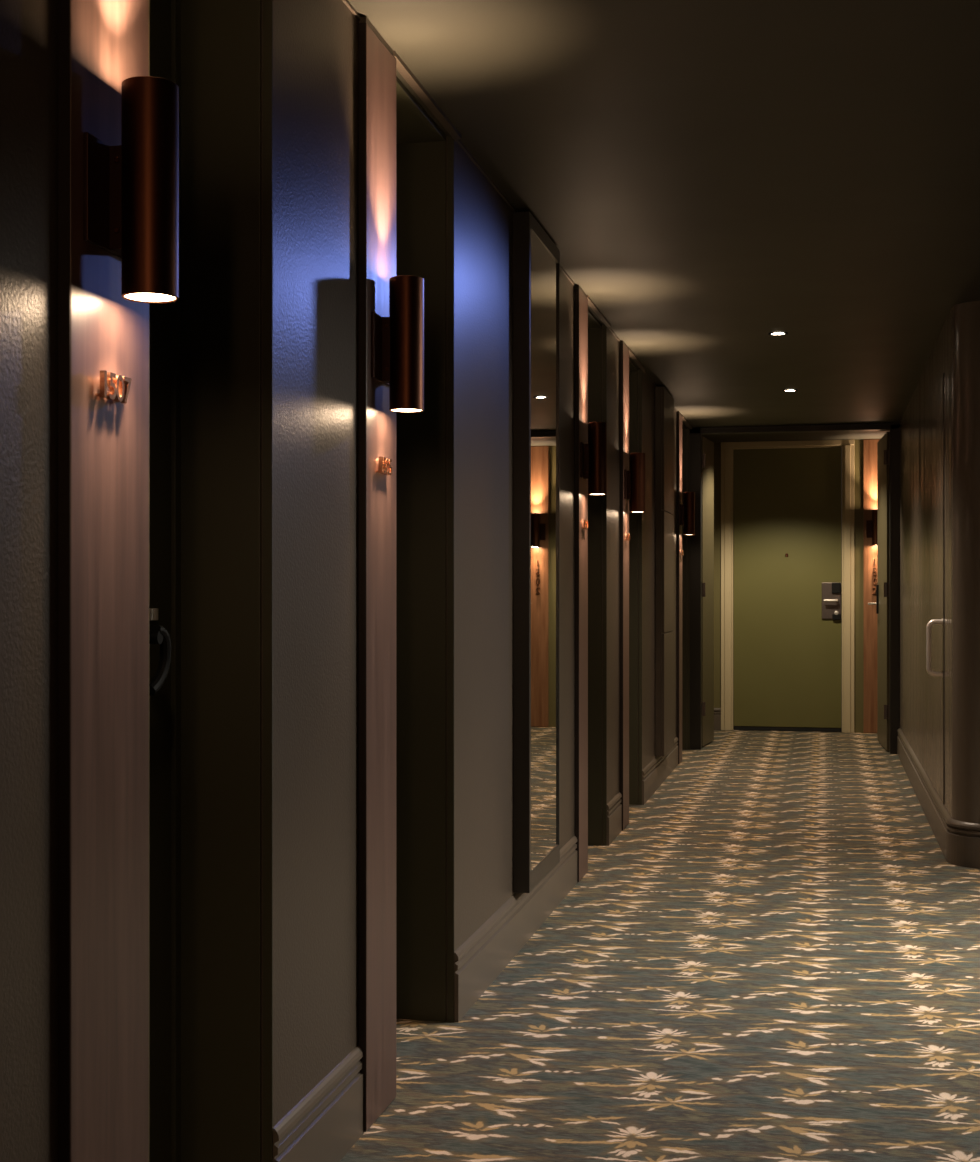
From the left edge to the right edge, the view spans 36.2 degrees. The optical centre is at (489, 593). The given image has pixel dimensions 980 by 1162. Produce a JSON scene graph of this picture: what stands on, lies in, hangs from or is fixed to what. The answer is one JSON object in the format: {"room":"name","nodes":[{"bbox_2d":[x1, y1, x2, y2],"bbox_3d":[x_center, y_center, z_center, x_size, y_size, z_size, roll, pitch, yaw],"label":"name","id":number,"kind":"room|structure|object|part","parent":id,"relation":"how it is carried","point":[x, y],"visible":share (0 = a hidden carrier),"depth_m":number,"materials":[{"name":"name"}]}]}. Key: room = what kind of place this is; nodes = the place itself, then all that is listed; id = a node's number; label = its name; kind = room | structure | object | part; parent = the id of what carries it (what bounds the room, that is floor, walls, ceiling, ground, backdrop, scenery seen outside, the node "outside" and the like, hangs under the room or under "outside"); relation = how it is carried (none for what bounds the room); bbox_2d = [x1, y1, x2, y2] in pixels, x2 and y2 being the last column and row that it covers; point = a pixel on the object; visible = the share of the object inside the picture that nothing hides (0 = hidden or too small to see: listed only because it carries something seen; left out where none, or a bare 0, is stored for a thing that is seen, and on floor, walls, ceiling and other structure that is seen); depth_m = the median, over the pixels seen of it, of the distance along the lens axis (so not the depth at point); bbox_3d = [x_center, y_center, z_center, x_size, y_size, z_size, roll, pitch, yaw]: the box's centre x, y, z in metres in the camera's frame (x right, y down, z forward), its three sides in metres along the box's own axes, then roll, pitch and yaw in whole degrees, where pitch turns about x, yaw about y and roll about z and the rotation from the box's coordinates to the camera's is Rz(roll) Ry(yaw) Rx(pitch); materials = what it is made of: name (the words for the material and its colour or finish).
{"room":"hotel corridor","nodes":[
{"label":"hotel corridor","id":0,"kind":"room"},
{"bbox_2d":[0,0,676,1161],"bbox_3d":[-0.267,-0.114,4.386,0.572,2.428,11.447,0,0,13],"label":"wall","id":1,"kind":"structure","parent":0,"point":[316,42],"depth_m":2.79,"materials":[{"name":"paint"}]},
{"bbox_2d":[58,0,148,1161],"bbox_3d":[-0.496,-0.041,1.966,0.031,2.273,0.225,0,0,13],"label":"board","id":2,"kind":"object","parent":1,"relation":"attached to","point":[103,336],"visible":1,"depth_m":1.93,"materials":[{"name":"stained timber"},{"name":"dark paint"}]},
{"bbox_2d":[84,76,178,302],"bbox_3d":[-0.451,-0.523,1.954,0.090,0.277,0.156,0,0,13],"label":"wall sconce","id":3,"kind":"object","parent":2,"relation":"attached to","point":[131,188],"visible":1,"depth_m":1.92,"materials":[{"name":"brown metal"}]},
{"bbox_3d":[-0.492,-0.513,1.964,0.006,0.136,0.156,0,0,13],"label":"plate","id":4,"kind":"part","parent":3,"relation":"part of","materials":[{"name":"brown metal"}]},
{"bbox_2d":[149,0,170,1161],"bbox_3d":[-0.578,-0.035,2.367,0.075,2.254,0.455,0,0,13],"label":"door","id":5,"kind":"structure","parent":1,"relation":"in","point":[159,10],"depth_m":2.54,"materials":[{"name":"paint"}]},
{"bbox_3d":[-0.556,0.102,2.431,0.061,0.123,0.067,0,0,13],"label":"handle","id":6,"kind":"part","parent":5,"relation":"part of","materials":[{"name":"black metal"}]},
{"bbox_2d":[171,0,260,1161],"bbox_3d":[-0.529,-0.039,2.368,0.165,2.278,0.493,0,0,13],"label":"trim","id":7,"kind":"structure","parent":1,"relation":"attached to","point":[216,44],"depth_m":2.60,"materials":[{"name":"paint"}]},
{"bbox_2d":[263,0,272,1161],"bbox_3d":[-0.383,-0.039,2.586,0.017,2.278,0.004,0,0,13],"label":"trim","id":8,"kind":"structure","parent":1,"relation":"attached to","point":[267,4],"depth_m":2.58,"materials":[{"name":"paint"}]},
{"bbox_2d":[273,1045,363,1161],"bbox_3d":[-0.316,1.010,2.822,0.012,0.180,0.486,0,0,13],"label":"baseboard","id":9,"kind":"structure","parent":1,"relation":"attached to","point":[327,1122],"depth_m":2.84,"materials":[{"name":"paint"}]},
{"bbox_2d":[359,17,395,1131],"bbox_3d":[-0.229,-0.041,3.164,0.031,2.273,0.221,0,0,13],"label":"board","id":10,"kind":"object","parent":1,"relation":"attached to","point":[377,61],"visible":0.99,"depth_m":3.12,"materials":[{"name":"paint"}]},
{"bbox_2d":[371,275,423,412],"bbox_3d":[-0.184,-0.523,3.154,0.090,0.277,0.156,0,0,13],"label":"wall sconce","id":11,"kind":"object","parent":10,"relation":"attached to","point":[397,340],"visible":1,"depth_m":3.12,"materials":[{"name":"brown metal"}]},
{"bbox_3d":[-0.225,-0.513,3.163,0.006,0.136,0.156,0,0,13],"label":"plate","id":12,"kind":"part","parent":11,"relation":"part of","materials":[{"name":"brown metal"}]},
{"bbox_2d":[396,76,445,1021],"bbox_3d":[-0.254,-0.039,3.602,0.165,2.278,0.563,0,0,13],"label":"trim","id":13,"kind":"structure","parent":1,"relation":"attached to","point":[420,143],"depth_m":3.87,"materials":[{"name":"paint"}]},
{"bbox_2d":[394,51,461,139],"bbox_3d":[-0.149,-1.173,3.553,0.020,0.011,0.613,0,0,13],"label":"trim","id":14,"kind":"structure","parent":1,"relation":"attached to","point":[402,68],"depth_m":3.53,"materials":[{"name":"paint"}]},
{"bbox_2d":[448,135,453,1022],"bbox_3d":[-0.100,-0.039,3.854,0.017,2.278,0.004,0,0,13],"label":"trim","id":15,"kind":"structure","parent":1,"relation":"attached to","point":[450,139],"depth_m":3.85,"materials":[{"name":"paint"}]},
{"bbox_2d":[454,836,576,1021],"bbox_3d":[0.120,1.010,4.783,0.012,0.180,1.905,0,0,13],"label":"baseboard","id":16,"kind":"structure","parent":1,"relation":"attached to","point":[485,954],"depth_m":4.43,"materials":[{"name":"paint"}]},
{"bbox_2d":[513,212,559,892],"bbox_3d":[0.153,-0.127,4.839,0.052,2.078,0.537,0,0,13],"label":"wall mirror","id":17,"kind":"object","parent":1,"relation":"attached to","point":[536,259],"visible":1,"depth_m":4.66,"materials":[{"name":"paint"}]},
{"bbox_2d":[531,229,557,870],"bbox_3d":[0.173,-0.136,4.841,0.009,1.971,0.505,0,0,12],"label":"mirror glass","id":18,"kind":"object","parent":17,"relation":"attached to","point":[544,259],"depth_m":4.83,"materials":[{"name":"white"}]},
{"bbox_2d":[575,285,587,881],"bbox_3d":[0.362,-0.041,5.817,0.031,2.273,0.221,0,0,13],"label":"board","id":19,"kind":"object","parent":1,"relation":"attached to","point":[581,300],"visible":1,"depth_m":5.77,"materials":[{"name":"paint"}]},
{"bbox_3d":[0.355,-0.034,5.819,0.016,2.260,0.220,0,0,13],"label":"panel","id":20,"kind":"part","parent":19,"relation":"part of","materials":[{"name":"brown wood"}]},
{"bbox_2d":[580,422,606,494],"bbox_3d":[0.407,-0.523,5.807,0.090,0.277,0.156,0,0,13],"label":"wall sconce","id":21,"kind":"object","parent":19,"relation":"attached to","point":[593,455],"visible":1,"depth_m":5.78,"materials":[{"name":"brown metal"}]},
{"bbox_3d":[0.366,-0.513,5.816,0.006,0.136,0.156,0,0,13],"label":"plate","id":22,"kind":"part","parent":21,"relation":"part of","materials":[{"name":"brown metal"}]},
{"bbox_2d":[588,309,601,845],"bbox_3d":[0.343,-0.039,6.279,0.165,2.278,0.614,0,0,13],"label":"trim","id":23,"kind":"structure","parent":1,"relation":"attached to","point":[594,326],"depth_m":6.56,"materials":[{"name":"paint"}]},
{"bbox_2d":[587,295,610,326],"bbox_3d":[0.447,-1.173,6.231,0.020,0.011,0.664,0,0,13],"label":"trim","id":24,"kind":"structure","parent":1,"relation":"attached to","point":[591,303],"depth_m":6.24,"materials":[{"name":"paint"}]},
{"bbox_2d":[603,324,606,845],"bbox_3d":[0.501,-0.039,6.557,0.017,2.278,0.004,0,0,13],"label":"trim","id":25,"kind":"structure","parent":1,"relation":"attached to","point":[604,326],"depth_m":6.55,"materials":[{"name":"paint"}]},
{"bbox_2d":[607,792,621,845],"bbox_3d":[0.561,1.010,6.761,0.012,0.180,0.421,0,0,13],"label":"baseboard","id":26,"kind":"structure","parent":1,"relation":"attached to","point":[614,808],"depth_m":6.72,"materials":[{"name":"paint"}]},
{"bbox_2d":[620,341,629,829],"bbox_3d":[0.641,-0.041,7.071,0.031,2.273,0.221,0,0,13],"label":"board","id":27,"kind":"object","parent":1,"relation":"attached to","point":[624,352],"visible":0.99,"depth_m":7.01,"materials":[{"name":"paint"}]},
{"bbox_3d":[0.634,-0.034,7.073,0.016,2.260,0.220,0,0,13],"label":"panel","id":28,"kind":"part","parent":27,"relation":"part of","materials":[{"name":"brown wood"}]},
{"bbox_2d":[624,453,644,512],"bbox_3d":[0.686,-0.523,7.061,0.090,0.277,0.156,0,0,13],"label":"wall sconce","id":29,"kind":"object","parent":27,"relation":"attached to","point":[634,478],"visible":1,"depth_m":7.03,"materials":[{"name":"brown metal"}]},
{"bbox_3d":[0.645,-0.513,7.071,0.006,0.136,0.156,0,0,13],"label":"plate","id":30,"kind":"part","parent":29,"relation":"part of","materials":[{"name":"brown metal"}]},
{"bbox_2d":[629,358,637,804],"bbox_3d":[0.624,-0.039,7.542,0.165,2.278,0.630,0,0,13],"label":"trim","id":31,"kind":"structure","parent":1,"relation":"attached to","point":[633,370],"depth_m":7.83,"materials":[{"name":"paint"}]},
{"bbox_2d":[628,347,645,369],"bbox_3d":[0.728,-1.173,7.493,0.020,0.011,0.680,0,0,13],"label":"trim","id":32,"kind":"structure","parent":1,"relation":"attached to","point":[633,356],"depth_m":7.50,"materials":[{"name":"paint"}]},
{"bbox_2d":[639,368,641,804],"bbox_3d":[0.784,-0.039,7.827,0.017,2.278,0.004,0,0,13],"label":"trim","id":33,"kind":"structure","parent":1,"relation":"attached to","point":[640,370],"depth_m":7.83,"materials":[{"name":"paint"}]},
{"bbox_2d":[642,737,677,804],"bbox_3d":[1.003,1.010,8.745,0.012,0.180,1.884,0,0,13],"label":"baseboard","id":34,"kind":"structure","parent":1,"relation":"attached to","point":[657,771],"depth_m":8.46,"materials":[{"name":"paint"}]},
{"bbox_2d":[655,386,673,755],"bbox_3d":[1.016,-0.127,8.711,0.050,2.078,0.576,0,0,13],"label":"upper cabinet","id":35,"kind":"object","parent":1,"relation":"attached to","point":[664,402],"visible":1,"depth_m":8.43,"materials":[{"name":"paint"}]},
{"bbox_3d":[1.033,-0.820,8.707,0.016,0.693,0.576,0,0,13],"label":"door","id":36,"kind":"part","parent":35,"relation":"part of","materials":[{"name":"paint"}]},
{"bbox_3d":[1.033,-0.125,8.707,0.016,0.684,0.576,0,0,13],"label":"door","id":37,"kind":"part","parent":35,"relation":"part of","materials":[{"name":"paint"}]},
{"bbox_3d":[1.033,0.568,8.707,0.016,0.689,0.576,0,0,13],"label":"door","id":38,"kind":"part","parent":35,"relation":"part of","materials":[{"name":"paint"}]},
{"bbox_2d":[677,411,682,763],"bbox_3d":[1.242,-0.041,9.770,0.031,2.273,0.221,0,0,13],"label":"board","id":39,"kind":"object","parent":1,"relation":"attached to","point":[679,415],"visible":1,"depth_m":9.68,"materials":[{"name":"paint"}]},
{"bbox_3d":[1.235,-0.034,9.772,0.016,2.260,0.220,0,0,13],"label":"panel","id":40,"kind":"part","parent":39,"relation":"part of","materials":[{"name":"brown wood"}]},
{"bbox_2d":[680,492,694,534],"bbox_3d":[1.287,-0.523,9.760,0.090,0.277,0.156,0,0,13],"label":"wall sconce","id":41,"kind":"object","parent":39,"relation":"attached to","point":[687,511],"visible":1,"depth_m":9.73,"materials":[{"name":"brown metal"}]},
{"bbox_3d":[1.246,-0.513,9.769,0.006,0.136,0.156,0,0,13],"label":"plate","id":42,"kind":"part","parent":41,"relation":"part of","materials":[{"name":"brown metal"}]},
{"bbox_2d":[682,423,686,748],"bbox_3d":[1.235,-0.039,10.286,0.165,2.278,0.723,0,0,13],"label":"trim","id":43,"kind":"structure","parent":1,"relation":"attached to","point":[684,428],"depth_m":10.62,"materials":[{"name":"paint"}]},
{"bbox_2d":[682,415,692,428],"bbox_3d":[1.339,-1.173,10.237,0.020,0.011,0.773,0,0,13],"label":"trim","id":44,"kind":"structure","parent":1,"relation":"attached to","point":[685,421],"depth_m":10.24,"materials":[{"name":"paint"}]},
{"bbox_2d":[340,730,979,1161],"bbox_3d":[2.074,1.125,5.173,5.000,0.050,14.200,0,0,13],"label":"floor","id":45,"kind":"structure","parent":0,"point":[775,957],"depth_m":4.10,"materials":[{"name":"carpet"}]},
{"bbox_2d":[690,423,899,753],"bbox_3d":[2.136,-0.039,10.509,1.458,2.278,0.116,0,0,13],"label":"frame","id":46,"kind":"object","parent":45,"relation":"on","point":[696,433],"visible":0.73,"depth_m":10.49,"materials":[{"name":"black paint"}]},
{"bbox_2d":[702,436,713,746],"bbox_3d":[1.568,-0.019,10.933,0.065,2.218,0.504,0,0,16],"label":"door","id":47,"kind":"structure","parent":46,"relation":"attached to","point":[707,445],"depth_m":10.90,"materials":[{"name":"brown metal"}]},
{"bbox_2d":[348,0,979,427],"bbox_3d":[1.876,-1.278,4.285,5.000,0.200,12.380,0,0,13],"label":"ceiling","id":48,"kind":"structure","parent":0,"point":[716,177],"depth_m":4.15,"materials":[{"name":"paint"}]},
{"bbox_2d":[342,0,360,19],"bbox_3d":[-0.319,-1.175,2.823,0.006,0.007,0.486,0,0,13],"label":"crown molding","id":49,"kind":"structure","parent":48,"relation":"attached to","point":[347,3],"depth_m":3.01,"materials":[{"name":"paint"}]},
{"bbox_2d":[456,139,575,286],"bbox_3d":[0.117,-1.175,4.783,0.006,0.007,1.905,0,0,13],"label":"crown molding","id":50,"kind":"structure","parent":48,"relation":"attached to","point":[459,142],"depth_m":4.26,"materials":[{"name":"paint"}]},
{"bbox_2d":[608,327,620,341],"bbox_3d":[0.558,-1.175,6.762,0.006,0.007,0.421,0,0,13],"label":"crown molding","id":51,"kind":"structure","parent":48,"relation":"attached to","point":[609,328],"depth_m":6.77,"materials":[{"name":"paint"}]},
{"bbox_2d":[643,370,676,411],"bbox_3d":[1.000,-1.175,8.746,0.006,0.007,1.884,0,0,13],"label":"crown molding","id":52,"kind":"structure","parent":48,"relation":"attached to","point":[644,371],"depth_m":8.21,"materials":[{"name":"paint"}]},
{"bbox_2d":[768,332,787,335],"bbox_3d":[1.300,-1.175,6.770,0.088,0.006,0.088,0,0,13],"label":"recessed light","id":53,"kind":"object","parent":48,"relation":"in","point":[770,333],"visible":1,"depth_m":6.77,"materials":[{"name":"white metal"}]},
{"bbox_2d":[782,389,797,391],"bbox_3d":[1.732,-1.175,8.662,0.088,0.006,0.088,0,0,13],"label":"recessed light","id":54,"kind":"object","parent":48,"relation":"in","point":[785,390],"visible":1,"depth_m":8.65,"materials":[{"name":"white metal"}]},
{"bbox_2d":[714,439,863,732],"bbox_3d":[2.680,-0.113,12.035,3.000,2.425,0.200,0,0,13],"label":"wall","id":55,"kind":"structure","parent":0,"point":[858,443],"depth_m":11.88,"materials":[{"name":"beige paint"}]},
{"bbox_2d":[714,708,720,729],"bbox_3d":[1.750,1.010,12.134,0.241,0.180,0.012,0,0,13],"label":"baseboard","id":56,"kind":"structure","parent":55,"relation":"attached to","point":[717,711],"depth_m":12.11,"materials":[{"name":"paint"}]},
{"bbox_2d":[721,439,853,732],"bbox_3d":[2.380,-0.061,12.016,1.047,2.323,0.088,0,0,13],"label":"door frame","id":57,"kind":"structure","parent":55,"relation":"in","point":[727,448],"depth_m":11.98,"materials":[{"name":"beige paint"}]},
{"bbox_2d":[733,447,841,731],"bbox_3d":[2.376,-0.035,12.000,0.849,2.262,0.115,0,0,13],"label":"door","id":58,"kind":"structure","parent":57,"relation":"attached to","point":[787,502],"depth_m":12.01,"materials":[{"name":"green paint"}]},
{"bbox_3d":[2.705,0.052,11.898,0.110,0.020,0.058,0,0,13],"label":"lever","id":59,"kind":"part","parent":58,"relation":"part of","materials":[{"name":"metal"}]},
{"bbox_3d":[2.715,0.053,11.930,0.150,0.290,0.014,0,0,13],"label":"lock plate","id":60,"kind":"part","parent":58,"relation":"part of","materials":[{"name":"grey metal"}]},
{"bbox_2d":[863,439,879,732],"bbox_3d":[3.050,-0.062,11.833,0.200,2.317,0.030,0,0,13],"label":"board","id":61,"kind":"object","parent":55,"relation":"attached to","point":[869,445],"visible":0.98,"depth_m":11.85,"materials":[{"name":"brown wood"}]},
{"bbox_2d":[866,509,876,544],"bbox_3d":[3.040,-0.523,11.788,0.156,0.277,0.090,0,0,13],"label":"wall sconce","id":62,"kind":"object","parent":61,"relation":"attached to","point":[871,525],"visible":0.64,"depth_m":11.77,"materials":[{"name":"brown metal"}]},
{"bbox_3d":[3.049,-0.513,11.829,0.156,0.136,0.006,0,0,13],"label":"plate","id":63,"kind":"part","parent":62,"relation":"part of","materials":[{"name":"brown metal"}]},
{"bbox_2d":[702,431,889,441],"bbox_3d":[2.541,-1.285,11.411,3.200,0.120,1.820,0,0,13],"label":"ceiling","id":64,"kind":"structure","parent":0,"point":[862,434],"depth_m":11.67,"materials":[{"name":"paint"}]},
{"bbox_2d":[900,301,979,822],"bbox_3d":[3.715,-0.114,7.917,2.790,2.428,4.470,0,0,13],"label":"wall","id":65,"kind":"structure","parent":0,"point":[955,353],"depth_m":6.16,"materials":[{"name":"brown paint"}]},
{"bbox_2d":[868,432,889,750],"bbox_3d":[2.803,-0.019,10.788,0.123,2.218,0.761,0,0,10],"label":"door","id":66,"kind":"structure","parent":65,"relation":"in","point":[882,603],"depth_m":10.60,"materials":[{"name":"wood"}]},
{"bbox_2d":[926,375,942,802],"bbox_3d":[2.034,-0.023,6.933,0.082,1.874,0.844,0,0,13],"label":"door","id":67,"kind":"structure","parent":65,"relation":"in","point":[934,628],"depth_m":6.91,"materials":[{"name":"brown paint"}]},
{"bbox_3d":[1.946,0.236,6.567,0.068,0.258,0.028,0,0,13],"label":"pull handle","id":68,"kind":"part","parent":67,"relation":"part of","materials":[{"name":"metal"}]},
{"bbox_2d":[897,728,979,868],"bbox_3d":[3.697,1.010,7.885,2.810,0.180,4.440,0,0,13],"label":"baseboard","id":69,"kind":"structure","parent":65,"relation":"attached to","point":[958,841],"depth_m":6.46,"materials":[{"name":"paint"}]},
{"bbox_2d":[943,373,943,804],"bbox_3d":[1.970,-0.023,6.512,0.004,1.874,0.005,0,0,13],"label":"trim","id":70,"kind":"structure","parent":65,"relation":"attached to","point":[943,373],"depth_m":6.51,"materials":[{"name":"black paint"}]},
{"bbox_3d":[1.145,-0.114,10.728,0.572,2.428,0.100,0,0,13],"label":"wall","id":71,"kind":"structure","parent":0,"visible":0},
{"bbox_2d":[687,428,689,748],"bbox_3d":[1.405,-0.039,10.617,0.017,2.278,0.004,0,0,13],"label":"trim","id":72,"kind":"structure","parent":71,"relation":"attached to","point":[688,429],"depth_m":10.62,"materials":[{"name":"paint"}]}
]}

